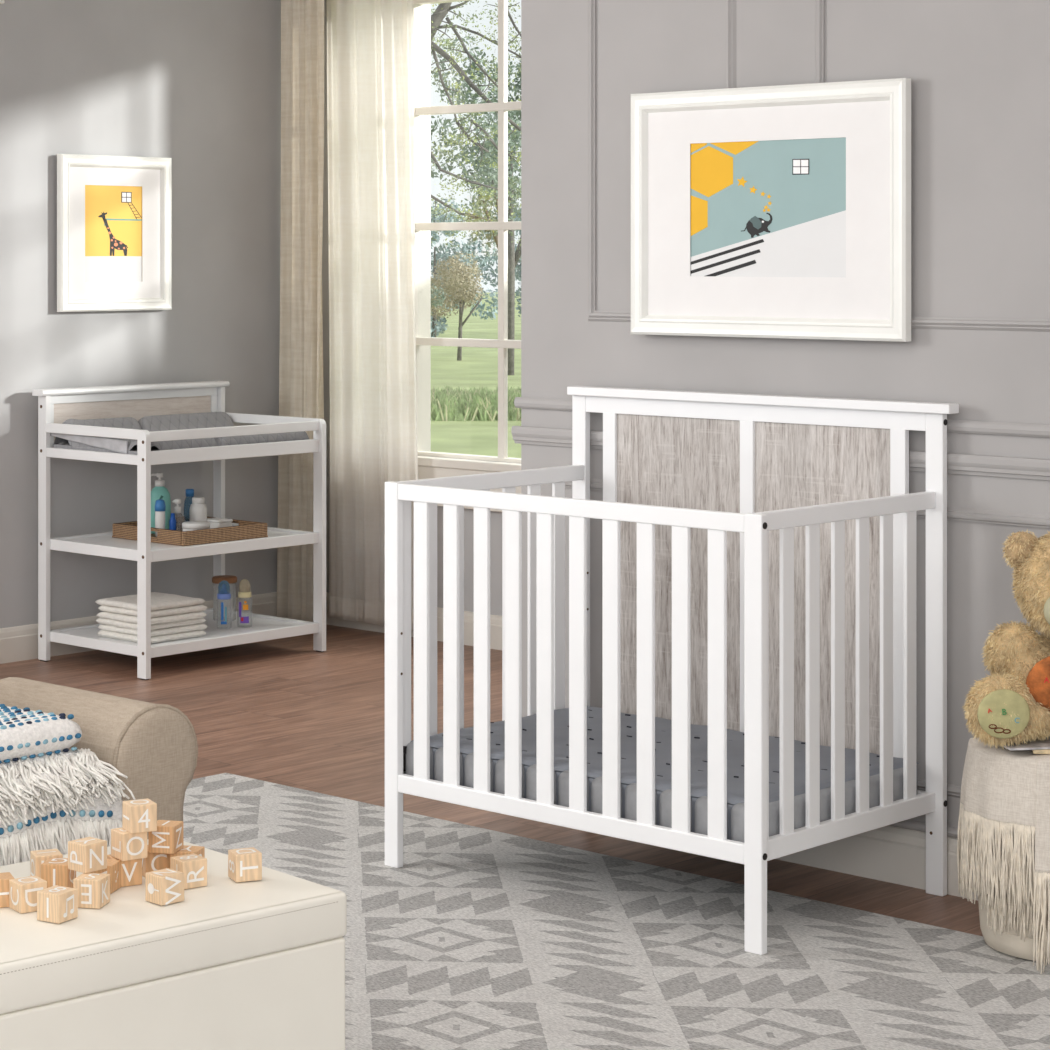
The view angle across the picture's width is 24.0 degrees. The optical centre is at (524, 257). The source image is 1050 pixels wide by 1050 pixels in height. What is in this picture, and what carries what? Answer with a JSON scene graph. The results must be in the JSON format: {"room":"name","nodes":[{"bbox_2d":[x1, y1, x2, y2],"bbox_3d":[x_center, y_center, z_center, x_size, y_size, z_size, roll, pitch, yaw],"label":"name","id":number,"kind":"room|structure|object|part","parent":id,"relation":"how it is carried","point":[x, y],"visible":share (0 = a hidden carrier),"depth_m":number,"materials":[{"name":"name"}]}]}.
{"room":"children's room","nodes":[
{"label":"children's room","id":0,"kind":"room"},
{"bbox_2d":[0,0,280,627],"bbox_3d":[-1.912,-0.052,7.988,0.180,2.750,3.350,0,0,43],"label":"wall","id":1,"kind":"structure","parent":0,"point":[196,84],"depth_m":8.47,"materials":[{"name":"grey paint"}]},
{"bbox_2d":[57,154,171,311],"bbox_3d":[-1.388,-0.082,8.385,0.026,0.525,0.470,0,0,43],"label":"framed picture","id":2,"kind":"object","parent":1,"relation":"attached to","point":[114,213],"visible":1,"depth_m":8.38,"materials":[{"name":"paper"}]},
{"bbox_2d":[85,185,141,255],"bbox_3d":[-1.395,-0.081,8.381,0.001,0.334,0.251,0,0,43],"label":"art print","id":3,"kind":"object","parent":2,"relation":"attached to","point":[113,213],"depth_m":8.38},
{"bbox_2d":[0,592,276,663],"bbox_3d":[-1.896,1.267,7.862,0.016,0.113,3.186,0,0,43],"label":"baseboard","id":4,"kind":"structure","parent":1,"relation":"attached to","point":[17,643],"depth_m":8.22,"materials":[{"name":"paint"}]},
{"bbox_2d":[277,0,323,621],"bbox_3d":[-0.790,0.010,8.810,0.098,2.574,0.317,0,0,-37],"label":"linen curtain","id":5,"kind":"object","parent":1,"relation":"hanging from","point":[301,381],"visible":0.87,"depth_m":8.81,"materials":[{"name":"beige fabric"}]},
{"bbox_2d":[322,0,520,615],"bbox_3d":[0.257,-0.052,8.104,2.852,2.750,0.090,0,0,43],"label":"wall","id":6,"kind":"structure","parent":0,"point":[495,517],"depth_m":8.56,"materials":[{"name":"grey paint"}]},
{"bbox_2d":[326,592,501,649],"bbox_3d":[0.155,1.267,8.126,2.672,0.113,0.016,0,0,43],"label":"baseboard","id":7,"kind":"structure","parent":6,"relation":"attached to","point":[495,620],"depth_m":8.46,"materials":[{"name":"paint"}]},
{"bbox_2d":[413,0,520,511],"bbox_3d":[0.108,-0.056,8.209,2.056,1.822,0.134,0,0,43],"label":"window","id":8,"kind":"structure","parent":6,"relation":"in","point":[436,466],"depth_m":8.54,"materials":[{"name":"paint"}]},
{"bbox_2d":[327,0,417,629],"bbox_3d":[-0.527,0.003,8.633,0.477,2.559,0.058,0,0,41],"label":"sheer curtain","id":9,"kind":"object","parent":8,"relation":"hanging from","point":[370,43],"visible":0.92,"depth_m":8.64,"materials":[{"name":"beige fabric"}]},
{"bbox_3d":[0.079,0.773,8.178,2.006,0.164,0.049,0,0,43],"label":"sill","id":10,"kind":"part","parent":8,"relation":"part of","materials":[{"name":"paint"}]},
{"bbox_2d":[0,624,982,935],"bbox_3d":[0.177,1.398,3.068,9.900,0.150,7.750,0,0,43],"label":"floor","id":11,"kind":"structure","parent":0,"point":[283,711],"depth_m":7.01,"materials":[{"name":"brown wood"}]},
{"bbox_2d":[32,381,325,679],"bbox_3d":[-1.137,0.878,8.210,0.572,0.890,0.795,0,0,43],"label":"table","id":12,"kind":"object","parent":11,"relation":"on","point":[56,406],"visible":0.89,"depth_m":8.11,"materials":[{"name":"wood"}]},
{"bbox_3d":[-1.577,0.886,8.109,0.043,0.867,0.019,0,0,43],"label":"post","id":13,"kind":"part","parent":12,"relation":"part of","materials":[{"name":"paint"}]},
{"bbox_3d":[-1.386,0.637,7.934,0.476,0.031,0.018,0,0,43],"label":"rail","id":14,"kind":"part","parent":12,"relation":"part of","materials":[{"name":"paint"}]},
{"bbox_3d":[-1.386,0.557,7.934,0.476,0.031,0.018,0,0,43],"label":"rail","id":15,"kind":"part","parent":12,"relation":"part of","materials":[{"name":"paint"}]},
{"bbox_3d":[-1.329,0.553,8.388,0.006,0.151,0.685,0,0,43],"label":"wood panel","id":16,"kind":"part","parent":12,"relation":"part of","materials":[{"name":"grey wood"}]},
{"bbox_3d":[-1.327,0.549,8.387,0.018,0.196,0.727,0,0,43],"label":"backsplash frame","id":17,"kind":"part","parent":12,"relation":"part of","materials":[{"name":"paint"}]},
{"bbox_3d":[-1.195,0.930,7.758,0.043,0.778,0.019,0,0,43],"label":"post","id":18,"kind":"part","parent":12,"relation":"part of","materials":[{"name":"paint"}]},
{"bbox_2d":[97,630,206,643],"bbox_3d":[-1.214,1.222,8.042,0.265,0.022,0.254,0,0,43],"label":"folded cloth","id":19,"kind":"object","parent":12,"relation":"on","point":[197,633],"visible":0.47,"depth_m":7.97,"materials":[{"name":"white fabric"}]},
{"bbox_2d":[98,623,207,636],"bbox_3d":[-1.212,1.202,8.051,0.264,0.023,0.253,0,0,43],"label":"folded cloth","id":20,"kind":"object","parent":19,"relation":"on","point":[172,630],"visible":0.43,"depth_m":7.98,"materials":[{"name":"white fabric"}]},
{"bbox_2d":[95,618,205,629],"bbox_3d":[-1.218,1.182,8.049,0.262,0.023,0.255,0,0,43],"label":"folded cloth","id":21,"kind":"object","parent":20,"relation":"on","point":[105,621],"visible":0.38,"depth_m":7.97,"materials":[{"name":"white fabric"}]},
{"bbox_2d":[97,611,206,624],"bbox_3d":[-1.212,1.161,8.034,0.263,0.023,0.255,0,0,43],"label":"folded cloth","id":22,"kind":"object","parent":21,"relation":"on","point":[192,615],"visible":0.47,"depth_m":7.96,"materials":[{"name":"white fabric"}]},
{"bbox_2d":[98,605,207,617],"bbox_3d":[-1.210,1.140,8.044,0.265,0.023,0.254,0,0,43],"label":"folded cloth","id":23,"kind":"object","parent":22,"relation":"on","point":[194,608],"visible":0.45,"depth_m":7.97,"materials":[{"name":"white fabric"}]},
{"bbox_2d":[95,592,204,610],"bbox_3d":[-1.219,1.120,8.047,0.264,0.023,0.253,0,0,43],"label":"folded cloth","id":24,"kind":"object","parent":23,"relation":"on","point":[159,601],"visible":0.84,"depth_m":8.00,"materials":[{"name":"white fabric"}]},
{"bbox_2d":[50,412,308,454],"bbox_3d":[-1.135,0.589,8.205,0.485,0.121,0.723,0,0,43],"label":"changing pad","id":25,"kind":"object","parent":12,"relation":"on","point":[206,419],"visible":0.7,"depth_m":8.14,"materials":[{"name":"grey fabric"}]},
{"bbox_2d":[50,608,318,657],"bbox_3d":[-1.134,1.242,8.208,0.536,0.033,0.727,0,0,43],"label":"shelf","id":26,"kind":"object","parent":12,"relation":"attached to","point":[260,627],"depth_m":8.09,"materials":[{"name":"paint"}]},
{"bbox_2d":[50,523,318,561],"bbox_3d":[-1.134,0.940,8.208,0.536,0.035,0.727,0,0,43],"label":"shelf","id":27,"kind":"object","parent":12,"relation":"attached to","point":[103,544],"depth_m":8.02,"materials":[{"name":"paint"}]},
{"bbox_2d":[112,516,267,545],"bbox_3d":[-1.113,0.906,8.217,0.370,0.047,0.360,0,0,43],"label":"rattan tray","id":28,"kind":"object","parent":12,"relation":"on","point":[246,529],"visible":0.69,"depth_m":8.11,"materials":[{"name":"brown wicker"}]},
{"bbox_2d":[155,499,165,536],"bbox_3d":[-1.207,0.861,8.182,0.036,0.122,0.036,0,0,43],"label":"bottle","id":29,"kind":"object","parent":28,"relation":"on","point":[160,507],"visible":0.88,"depth_m":8.17,"materials":[{"name":"white plastic"}]},
{"bbox_2d":[151,473,170,533],"bbox_3d":[-1.222,0.821,8.270,0.065,0.202,0.064,0,0,43],"label":"shampoo bottle","id":30,"kind":"object","parent":28,"relation":"on","point":[158,492],"visible":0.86,"depth_m":8.25,"materials":[{"name":"teal plastic"}]},
{"bbox_2d":[169,513,175,529],"bbox_3d":[-1.168,0.885,8.195,0.023,0.075,0.023,0,0,43],"label":"bottle","id":31,"kind":"object","parent":28,"relation":"on","point":[172,522],"visible":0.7,"depth_m":8.19,"materials":[{"name":"blue plastic"}]},
{"bbox_2d":[172,499,180,512],"bbox_3d":[-1.159,0.864,8.249,0.054,0.116,0.054,0,0,43],"label":"wash bottle","id":32,"kind":"object","parent":28,"relation":"on","point":[177,509],"visible":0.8,"depth_m":8.24,"materials":[{"name":"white plastic"}]},
{"bbox_2d":[184,489,193,521],"bbox_3d":[-1.133,0.852,8.358,0.042,0.140,0.042,0,0,43],"label":"oil bottle","id":33,"kind":"object","parent":28,"relation":"on","point":[189,493],"visible":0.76,"depth_m":8.34,"materials":[{"name":"blue plastic"}]},
{"bbox_2d":[182,521,209,530],"bbox_3d":[-1.086,0.898,8.165,0.092,0.048,0.092,0,0,43],"label":"tub","id":34,"kind":"object","parent":28,"relation":"on","point":[189,525],"visible":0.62,"depth_m":8.13,"materials":[{"name":"white plastic"}]},
{"bbox_2d":[190,497,206,520],"bbox_3d":[-1.097,0.864,8.302,0.058,0.117,0.058,0,0,43],"label":"bottle","id":35,"kind":"object","parent":28,"relation":"on","point":[198,509],"visible":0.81,"depth_m":8.28,"materials":[{"name":"white plastic"}]},
{"bbox_2d":[207,517,232,528],"bbox_3d":[-1.032,0.900,8.306,0.084,0.045,0.064,0,0,43],"label":"soap box","id":36,"kind":"object","parent":28,"relation":"on","point":[216,522],"visible":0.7,"depth_m":8.28,"materials":[{"name":"white plastic"}]},
{"bbox_3d":[-1.032,0.882,8.306,0.084,0.010,0.064,0,0,43],"label":"box lid","id":37,"kind":"part","parent":36,"relation":"part of","materials":[{"name":"white plastic"}]},
{"bbox_3d":[-1.071,0.886,8.658,0.043,0.867,0.019,0,0,43],"label":"post","id":38,"kind":"part","parent":12,"relation":"part of","materials":[{"name":"paint"}]},
{"bbox_2d":[217,580,230,623],"bbox_3d":[-1.001,1.153,8.223,0.051,0.159,0.051,0,0,43],"label":"baby bottle","id":39,"kind":"object","parent":12,"relation":"on","point":[224,587],"visible":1,"depth_m":8.21,"materials":[{"name":"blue plastic"}]},
{"bbox_2d":[218,580,229,593],"bbox_3d":[-1.001,1.095,8.223,0.039,0.043,0.039,0,0,43],"label":"hood","id":40,"kind":"object","parent":39,"relation":"attached to","point":[224,587],"depth_m":8.21,"materials":[{"name":"blue plastic"}]},
{"bbox_2d":[212,575,236,583],"bbox_3d":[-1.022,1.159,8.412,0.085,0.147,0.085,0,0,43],"label":"lid","id":41,"kind":"object","parent":12,"relation":"on","point":[230,579],"visible":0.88,"depth_m":8.39,"materials":[{"name":"brown wood"}]},
{"bbox_3d":[-0.944,0.564,8.033,0.020,0.031,0.727,0,0,43],"label":"rail","id":42,"kind":"part","parent":12,"relation":"part of","materials":[{"name":"paint"}]},
{"bbox_3d":[-0.944,0.631,8.033,0.020,0.043,0.727,0,0,43],"label":"rail","id":43,"kind":"part","parent":12,"relation":"part of","materials":[{"name":"paint"}]},
{"bbox_2d":[238,579,250,622],"bbox_3d":[-0.937,1.153,8.261,0.052,0.159,0.052,0,0,43],"label":"baby bottle","id":44,"kind":"object","parent":12,"relation":"on","point":[244,585],"visible":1,"depth_m":8.24,"materials":[{"name":"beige plastic"}]},
{"bbox_2d":[239,579,250,591],"bbox_3d":[-0.937,1.095,8.261,0.039,0.043,0.039,0,0,43],"label":"hood","id":45,"kind":"object","parent":44,"relation":"attached to","point":[244,585],"depth_m":8.25,"materials":[{"name":"plastic"}]},
{"bbox_3d":[-0.880,0.557,8.482,0.476,0.031,0.018,0,0,43],"label":"rail","id":46,"kind":"part","parent":12,"relation":"part of","materials":[{"name":"paint"}]},
{"bbox_3d":[-0.689,0.930,8.306,0.043,0.778,0.019,0,0,43],"label":"post","id":47,"kind":"part","parent":12,"relation":"part of","materials":[{"name":"paint"}]},
{"bbox_2d":[183,773,1049,1049],"bbox_3d":[-0.346,1.320,4.011,3.748,0.006,2.828,0,0,43],"label":"area rug","id":48,"kind":"object","parent":11,"relation":"on","point":[482,939],"visible":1,"depth_m":4.64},
{"bbox_2d":[0,677,197,838],"bbox_3d":[-1.704,0.940,3.191,0.648,0.753,2.786,0,0,43],"label":"sofa","id":49,"kind":"object","parent":48,"relation":"on","point":[155,746],"visible":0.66,"depth_m":3.94,"materials":[{"name":"beige fabric"}]},
{"bbox_2d":[0,704,134,865],"bbox_3d":[-1.148,0.857,3.524,0.418,0.284,1.227,0,0,43],"label":"throw blanket","id":50,"kind":"object","parent":49,"relation":"on","point":[52,794],"visible":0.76,"depth_m":3.78,"materials":[{"name":"white fabric"}]},
{"bbox_3d":[-0.737,1.015,4.074,0.392,0.602,0.170,0,0,43],"label":"arm","id":51,"kind":"part","parent":49,"relation":"part of","materials":[{"name":"beige fabric"}]},
{"bbox_3d":[-0.588,1.015,3.937,0.018,0.602,0.170,0,0,43],"label":"arm","id":52,"kind":"part","parent":49,"relation":"part of","materials":[{"name":"beige fabric"}]},
{"bbox_2d":[0,839,346,1049],"bbox_3d":[-0.774,1.099,3.294,1.005,0.435,0.456,0,0,-41],"label":"ottoman","id":53,"kind":"object","parent":48,"relation":"on","point":[258,964],"visible":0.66,"depth_m":3.30,"materials":[{"name":"beige leather"}]},
{"bbox_2d":[0,872,14,907],"bbox_3d":[-0.717,0.862,3.365,0.039,0.038,0.039,0,0,-22],"label":"block","id":54,"kind":"object","parent":53,"relation":"on","point":[5,877],"visible":0.77,"depth_m":3.35,"materials":[{"name":"brown wood"}]},
{"bbox_2d":[9,876,46,913],"bbox_3d":[-0.672,0.861,3.345,0.039,0.039,0.039,0,0,-36],"label":"block","id":55,"kind":"object","parent":53,"relation":"on","point":[22,891],"visible":0.89,"depth_m":3.33,"materials":[{"name":"brown wood"}]},
{"bbox_2d":[30,849,62,877],"bbox_3d":[-0.678,0.861,3.500,0.039,0.039,0.039,0,0,-23],"label":"block","id":56,"kind":"object","parent":53,"relation":"on","point":[37,857],"visible":0.59,"depth_m":3.49,"materials":[{"name":"brown wood"}]},
{"bbox_2d":[37,885,77,923],"bbox_3d":[-0.623,0.861,3.293,0.039,0.039,0.039,0,0,30],"label":"block","id":57,"kind":"object","parent":53,"relation":"on","point":[57,904],"visible":1,"depth_m":3.28,"materials":[{"name":"brown wood"}]},
{"bbox_2d":[41,858,75,887],"bbox_3d":[-0.650,0.861,3.450,0.039,0.039,0.039,0,0,8],"label":"block","id":58,"kind":"object","parent":53,"relation":"on","point":[55,871],"visible":0.64,"depth_m":3.43,"materials":[{"name":"brown wood"}]},
{"bbox_2d":[73,873,109,908],"bbox_3d":[-0.590,0.861,3.365,0.039,0.039,0.039,0,0,12],"label":"block","id":59,"kind":"object","parent":53,"relation":"on","point":[93,888],"visible":0.94,"depth_m":3.35,"materials":[{"name":"brown wood"}]},
{"bbox_2d":[68,837,106,872],"bbox_3d":[-0.603,0.823,3.405,0.040,0.039,0.040,0,0,43],"label":"block","id":60,"kind":"object","parent":59,"relation":"on","point":[88,854],"visible":1,"depth_m":3.39,"materials":[{"name":"brown wood"}]},
{"bbox_2d":[90,859,120,893],"bbox_3d":[-0.587,0.862,3.445,0.039,0.038,0.039,0,0,12],"label":"block","id":61,"kind":"object","parent":53,"relation":"on","point":[113,868],"visible":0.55,"depth_m":3.43,"materials":[{"name":"brown wood"}]},
{"bbox_2d":[107,854,141,886],"bbox_3d":[-0.564,0.862,3.481,0.039,0.038,0.039,0,0,-30],"label":"block","id":62,"kind":"object","parent":53,"relation":"on","point":[131,870],"visible":0.62,"depth_m":3.47,"materials":[{"name":"brown wood"}]},
{"bbox_2d":[111,827,146,860],"bbox_3d":[-0.556,0.823,3.473,0.039,0.039,0.039,0,0,-35],"label":"block","id":63,"kind":"object","parent":62,"relation":"on","point":[125,846],"visible":0.96,"depth_m":3.46,"materials":[{"name":"brown wood"}]},
{"bbox_2d":[122,798,156,833],"bbox_3d":[-0.541,0.784,3.471,0.039,0.039,0.039,0,0,-27],"label":"block","id":64,"kind":"object","parent":63,"relation":"on","point":[140,815],"visible":1,"depth_m":3.46,"materials":[{"name":"brown wood"}]},
{"bbox_2d":[142,845,169,876],"bbox_3d":[-0.529,0.862,3.532,0.039,0.038,0.039,0,0,-27],"label":"block","id":65,"kind":"object","parent":53,"relation":"on","point":[154,861],"visible":0.35,"depth_m":3.51,"materials":[{"name":"brown wood"}]},
{"bbox_2d":[148,820,182,853],"bbox_3d":[-0.510,0.823,3.512,0.039,0.039,0.039,0,0,14],"label":"block","id":66,"kind":"object","parent":65,"relation":"on","point":[168,837],"visible":0.92,"depth_m":3.49,"materials":[{"name":"brown wood"}]},
{"bbox_2d":[145,868,183,905],"bbox_3d":[-0.493,0.862,3.386,0.040,0.040,0.040,0,0,43],"label":"block","id":67,"kind":"object","parent":53,"relation":"on","point":[163,886],"visible":1,"depth_m":3.37,"materials":[{"name":"brown wood"}]},
{"bbox_2d":[170,845,204,857],"bbox_3d":[-0.481,0.861,3.523,0.039,0.039,0.039,0,0,13],"label":"block","id":68,"kind":"object","parent":53,"relation":"on","point":[199,850],"visible":0.27,"depth_m":3.52,"materials":[{"name":"brown wood"}]},
{"bbox_2d":[170,853,206,889],"bbox_3d":[-0.472,0.861,3.470,0.039,0.039,0.039,0,0,-36],"label":"block","id":69,"kind":"object","parent":53,"relation":"on","point":[193,866],"visible":0.85,"depth_m":3.46,"materials":[{"name":"brown wood"}]},
{"bbox_2d":[228,847,261,882],"bbox_3d":[-0.397,0.861,3.508,0.039,0.039,0.039,0,0,-24],"label":"block","id":70,"kind":"object","parent":53,"relation":"on","point":[244,864],"visible":1,"depth_m":3.49,"materials":[{"name":"brown wood"}]},
{"bbox_2d":[385,386,958,954],"bbox_3d":[0.294,0.813,5.237,1.054,1.021,0.640,0,0,43],"label":"crib","id":71,"kind":"object","parent":48,"relation":"on","point":[759,551],"visible":0.96,"depth_m":5.13,"materials":[{"name":"white paint"}]},
{"bbox_3d":[-0.284,0.901,5.348,0.041,0.831,0.019,0,0,43],"label":"post","id":72,"kind":"part","parent":71,"relation":"part of","materials":[{"name":"white paint"}]},
{"bbox_3d":[-0.070,0.503,5.572,0.019,0.035,0.599,0,0,43],"label":"rail","id":73,"kind":"part","parent":71,"relation":"part of","materials":[{"name":"white paint"}]},
{"bbox_3d":[0.077,1.133,5.016,0.939,0.038,0.017,0,0,43],"label":"rail","id":74,"kind":"part","parent":71,"relation":"part of","materials":[{"name":"white paint"}]},
{"bbox_3d":[0.077,0.505,5.016,0.939,0.035,0.017,0,0,43],"label":"rail","id":75,"kind":"part","parent":71,"relation":"part of","materials":[{"name":"white paint"}]},
{"bbox_3d":[0.132,0.823,5.805,0.042,1.001,0.018,0,0,43],"label":"post","id":76,"kind":"part","parent":71,"relation":"part of","materials":[{"name":"white paint"}]},
{"bbox_2d":[406,706,918,841],"bbox_3d":[0.281,1.087,5.248,0.954,0.100,0.581,0,0,43],"label":"mattress","id":77,"kind":"object","parent":71,"relation":"on","point":[628,722],"visible":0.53,"depth_m":5.09,"materials":[{"name":"grey fabric"}]},
{"bbox_3d":[0.348,0.738,5.606,0.371,0.761,0.006,0,0,43],"label":"panel","id":78,"kind":"part","parent":71,"relation":"part of","materials":[{"name":"grey wood"}]},
{"bbox_3d":[0.437,0.901,4.683,0.042,0.831,0.019,0,0,43],"label":"post","id":79,"kind":"part","parent":71,"relation":"part of","materials":[{"name":"white paint"}]},
{"bbox_3d":[0.493,0.342,5.471,0.941,0.039,0.016,0,0,43],"label":"headboard rail","id":80,"kind":"part","parent":71,"relation":"part of","materials":[{"name":"white paint"}]},
{"bbox_3d":[0.642,0.738,5.336,0.370,0.761,0.006,0,0,43],"label":"panel","id":81,"kind":"part","parent":71,"relation":"part of","materials":[{"name":"grey wood"}]},
{"bbox_3d":[0.642,0.503,4.915,0.019,0.035,0.599,0,0,43],"label":"rail","id":82,"kind":"part","parent":71,"relation":"part of","materials":[{"name":"white paint"}]},
{"bbox_3d":[0.642,1.129,4.915,0.019,0.040,0.599,0,0,43],"label":"rail","id":83,"kind":"part","parent":71,"relation":"part of","materials":[{"name":"white paint"}]},
{"bbox_3d":[0.855,0.823,5.138,0.043,1.001,0.018,0,0,43],"label":"post","id":84,"kind":"part","parent":71,"relation":"part of","materials":[{"name":"white paint"}]},
{"bbox_2d":[978,859,1047,962],"bbox_3d":[1.016,1.125,4.729,0.316,0.382,0.316,0,0,43],"label":"pouf","id":85,"kind":"object","parent":48,"relation":"on","point":[1008,943],"visible":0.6,"depth_m":4.64,"materials":[{"name":"fabric"}]},
{"bbox_2d":[957,737,1049,973],"bbox_3d":[1.000,1.119,4.627,0.410,0.391,0.232,0,0,18],"label":"fringed throw","id":86,"kind":"object","parent":85,"relation":"on","point":[1004,820],"visible":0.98,"depth_m":4.60,"materials":[{"name":"beige fabric"}]},
{"bbox_2d":[1032,749,1049,753],"bbox_3d":[1.058,0.919,4.640,0.215,0.008,0.115,0,0,7],"label":"book","id":87,"kind":"object","parent":86,"relation":"on","point":[1043,751],"visible":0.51,"depth_m":4.59,"materials":[{"name":"beige paper"}]},
{"bbox_2d":[964,530,1049,748],"bbox_3d":[1.011,0.733,4.655,0.298,0.417,0.329,0,0,43],"label":"teddy bear","id":88,"kind":"object","parent":87,"relation":"on","point":[1010,706],"visible":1,"depth_m":4.64},
{"bbox_2d":[999,736,1049,750],"bbox_3d":[1.011,0.912,4.673,0.250,0.004,0.140,0,0,-9],"label":"magazine","id":89,"kind":"object","parent":87,"relation":"on","point":[1045,744],"visible":0.42,"depth_m":4.61,"materials":[{"name":"white paper"}]},
{"bbox_2d":[521,0,1049,827],"bbox_3d":[2.647,-0.052,3.651,7.060,2.750,0.180,0,0,43],"label":"wall","id":90,"kind":"structure","parent":0,"point":[978,71],"depth_m":5.27,"materials":[{"name":"grey paint"}]},
{"bbox_2d":[550,478,602,495],"bbox_3d":[0.301,0.822,5.684,0.665,0.603,0.012,0,0,43],"label":"trim","id":91,"kind":"structure","parent":90,"relation":"attached to","point":[595,484],"depth_m":5.81,"materials":[{"name":"grey paint"}]},
{"bbox_2d":[588,0,735,321],"bbox_3d":[0.307,-0.538,5.679,0.442,1.377,0.012,0,0,43],"label":"trim","id":92,"kind":"structure","parent":90,"relation":"attached to","point":[593,314],"depth_m":5.81,"materials":[{"name":"grey paint"}]},
{"bbox_2d":[631,78,910,341],"bbox_3d":[0.526,-0.100,5.445,0.755,0.553,0.026,0,0,43],"label":"framed picture","id":93,"kind":"object","parent":90,"relation":"attached to","point":[779,211],"visible":1,"depth_m":5.43,"materials":[{"name":"paper"}]},
{"bbox_2d":[691,137,845,276],"bbox_3d":[0.532,-0.108,5.444,0.436,0.308,0.001,0,0,43],"label":"art print","id":94,"kind":"object","parent":93,"relation":"attached to","point":[761,206],"depth_m":5.44},
{"bbox_2d":[511,426,1049,479],"bbox_3d":[2.574,0.428,3.583,7.076,0.042,0.018,0,0,43],"label":"trim","id":95,"kind":"structure","parent":90,"relation":"attached to","point":[967,464],"depth_m":5.12,"materials":[{"name":"grey paint"}]},
{"bbox_2d":[514,397,1049,437],"bbox_3d":[2.577,0.350,3.584,7.072,0.026,0.013,0,0,43],"label":"trim","id":96,"kind":"structure","parent":90,"relation":"attached to","point":[958,426],"depth_m":5.10,"materials":[{"name":"grey paint"}]},
{"bbox_2d":[776,825,977,900],"bbox_3d":[2.580,1.264,3.579,7.060,0.118,0.016,0,0,43],"label":"baseboard","id":97,"kind":"structure","parent":90,"relation":"attached to","point":[892,854],"depth_m":5.25,"materials":[{"name":"paint"}]},
{"bbox_2d":[890,819,957,837],"bbox_3d":[2.579,1.196,3.582,7.066,0.019,0.013,0,0,43],"label":"trim","id":98,"kind":"structure","parent":90,"relation":"attached to","point":[908,824],"depth_m":5.20,"materials":[{"name":"grey paint"}]},
{"bbox_2d":[815,0,1049,331],"bbox_3d":[1.359,-0.538,4.708,1.988,1.377,0.012,0,0,43],"label":"trim","id":99,"kind":"structure","parent":90,"relation":"attached to","point":[942,323],"depth_m":5.15,"materials":[{"name":"grey paint"}]},
{"bbox_2d":[916,507,1049,797],"bbox_3d":[1.347,0.822,4.719,2.020,0.603,0.012,0,0,43],"label":"trim","id":100,"kind":"structure","parent":90,"relation":"attached to","point":[957,514],"depth_m":5.09,"materials":[{"name":"grey paint"}]},
{"label":"outside","id":101,"kind":"structure","parent":0,"visible":0},
{"bbox_2d":[431,292,520,457],"bbox_3d":[37.223,5.573,187.833,320.000,0.500,313.400,0,0,43],"label":"lawn","id":102,"kind":"structure","parent":101,"point":[478,366],"depth_m":112.60,"materials":[{"name":"green plant"}]},
{"bbox_2d":[431,280,445,307],"bbox_3d":[-5.961,2.365,118.598,4.978,5.929,4.524,0,0,43],"label":"tree","id":103,"kind":"object","parent":102,"relation":"on","point":[433,290],"visible":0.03,"depth_m":118.52,"materials":[{"name":"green plant"}]},
{"bbox_2d":[431,251,484,360],"bbox_3d":[-4.320,2.495,128.452,7.025,5.669,5.232,0,0,43],"label":"tree","id":104,"kind":"object","parent":102,"relation":"on","point":[454,283],"visible":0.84,"depth_m":127.09,"materials":[{"name":"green plant"}]},
{"bbox_2d":[431,199,497,337],"bbox_3d":[-5.645,0.912,159.922,8.288,9.501,9.690,0,0,43],"label":"tree","id":105,"kind":"object","parent":102,"relation":"on","point":[436,330],"visible":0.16,"depth_m":160.51,"materials":[{"name":"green plant"}]},
{"bbox_2d":[431,36,520,374],"bbox_3d":[-0.590,-2.630,112.776,10.283,15.915,9.343,0,0,43],"label":"tree","id":106,"kind":"object","parent":102,"relation":"on","point":[514,256],"visible":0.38,"depth_m":111.40,"materials":[{"name":"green plant"}]},
{"bbox_2d":[431,0,520,253],"bbox_3d":[-0.448,1.450,19.157,2.090,7.767,2.006,0,0,43],"label":"tree","id":107,"kind":"object","parent":102,"relation":"on","point":[442,10],"visible":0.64,"depth_m":18.94,"materials":[{"name":"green plant"}]},
{"bbox_2d":[431,384,520,420],"bbox_3d":[-1.569,4.848,83.235,10.125,0.950,5.499,0,0,-1],"label":"grass","id":108,"kind":"object","parent":102,"relation":"on","point":[447,404],"visible":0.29,"depth_m":80.79,"materials":[{"name":"green plant"}]},
{"bbox_2d":[477,208,520,316],"bbox_3d":[0.839,0.277,167.943,6.990,10.103,8.020,0,0,43],"label":"tree","id":109,"kind":"object","parent":102,"relation":"on","point":[518,267],"visible":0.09,"depth_m":166.94,"materials":[{"name":"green plant"}]}
]}

